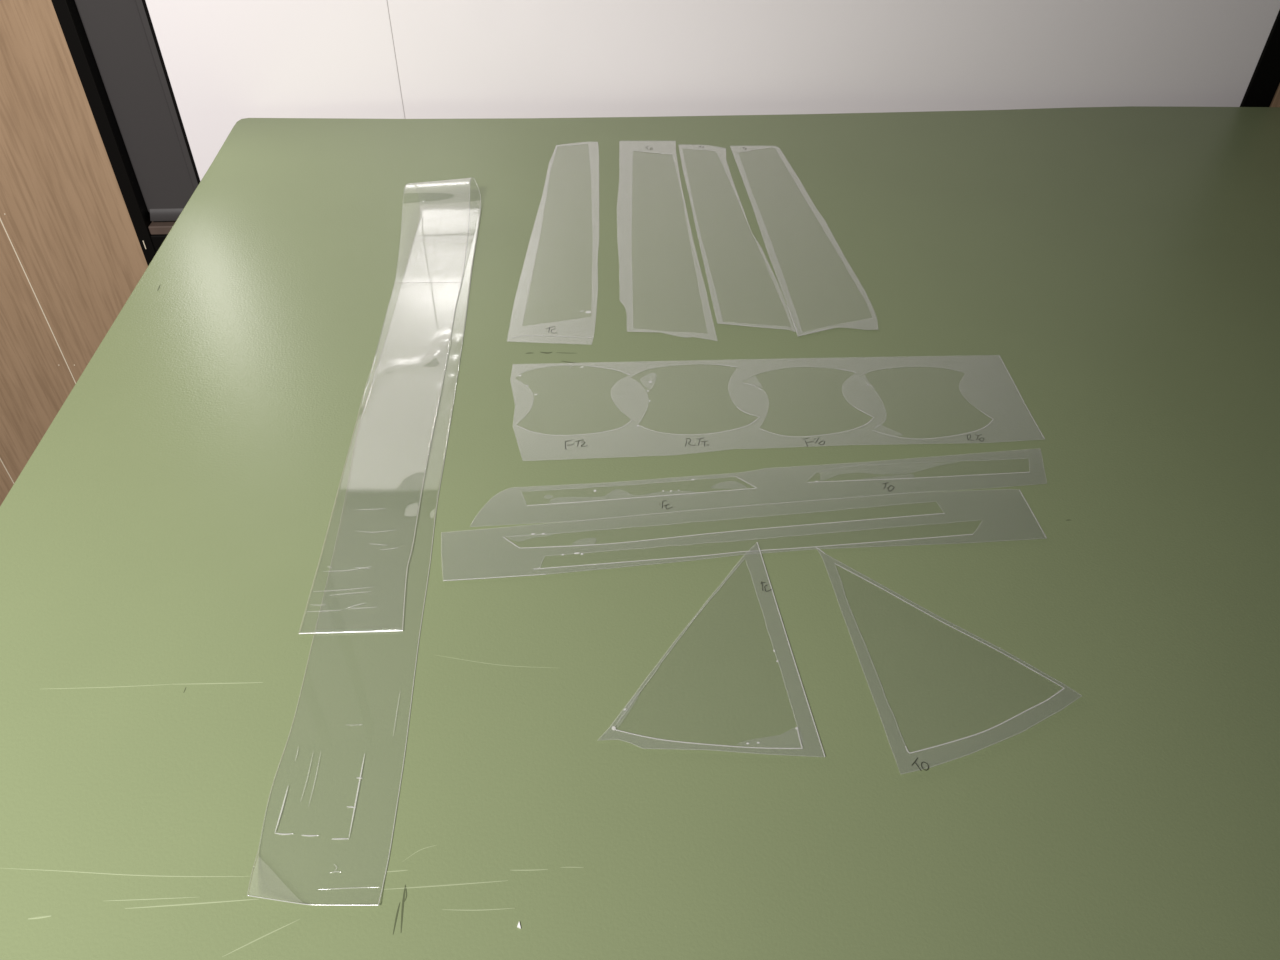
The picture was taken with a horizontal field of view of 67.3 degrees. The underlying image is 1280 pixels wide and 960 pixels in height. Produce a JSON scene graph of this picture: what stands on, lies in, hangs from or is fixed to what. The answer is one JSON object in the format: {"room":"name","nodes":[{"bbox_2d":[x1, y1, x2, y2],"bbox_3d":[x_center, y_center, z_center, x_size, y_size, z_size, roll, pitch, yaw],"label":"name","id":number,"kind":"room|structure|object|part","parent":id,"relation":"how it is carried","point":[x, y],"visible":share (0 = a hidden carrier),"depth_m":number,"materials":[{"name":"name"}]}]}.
{"room":"workspace","nodes":[
{"label":"workspace","id":0,"kind":"room"},
{"bbox_2d":[0,0,1279,505],"bbox_3d":[-0.228,-1.020,1.336,4.894,2.750,0.152,-2,41,-3],"label":"wall","id":1,"kind":"structure","parent":0,"point":[72,257],"depth_m":1.57,"materials":[{"name":"grey"}]},
{"bbox_3d":[-0.576,-0.609,1.629,0.364,1.740,0.070,-2,41,-3],"label":"white panel","id":2,"kind":"part","parent":1,"relation":"part of","materials":[{"name":"white paint"}]},
{"bbox_3d":[0.323,-0.637,1.671,1.434,1.740,0.070,-2,41,-3],"label":"white panel","id":3,"kind":"part","parent":1,"relation":"part of","materials":[{"name":"white paint"}]},
{"bbox_3d":[-0.011,1.171,0.947,6.400,0.050,4.900,1,41,0],"label":"floor","id":4,"kind":"structure","parent":0,"visible":0},
{"bbox_2d":[51,0,199,265],"bbox_3d":[-0.807,-0.943,1.280,0.164,2.700,0.124,-2,41,-3],"label":"door frame","id":5,"kind":"structure","parent":4,"relation":"on","point":[113,45],"depth_m":1.58,"materials":[{"name":"black paint"}]},
{"bbox_3d":[-0.817,-0.464,1.731,0.112,0.016,0.062,-2,41,-3],"label":"plate","id":6,"kind":"part","parent":5,"relation":"part of","materials":[{"name":"brown wood"}]},
{"bbox_2d":[0,106,1279,959],"bbox_3d":[0.391,0.185,1.337,2.094,0.935,1.554,1,41,0],"label":"work table","id":7,"kind":"object","parent":4,"relation":"on","point":[707,669],"depth_m":0.81,"materials":[{"name":"green laminate"}]},
{"bbox_3d":[-0.235,-0.076,0.944,0.098,0.035,0.993,-2,41,-3],"label":"film strip","id":8,"kind":"part","parent":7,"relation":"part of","materials":[{"name":"clear plastic"}]},
{"bbox_2d":[1240,10,1279,106],"bbox_3d":[1.068,-1.020,1.388,0.050,2.700,0.069,-2,41,-3],"label":"steel post","id":9,"kind":"object","parent":4,"relation":"on","point":[1265,80],"visible":0.02,"depth_m":1.63,"materials":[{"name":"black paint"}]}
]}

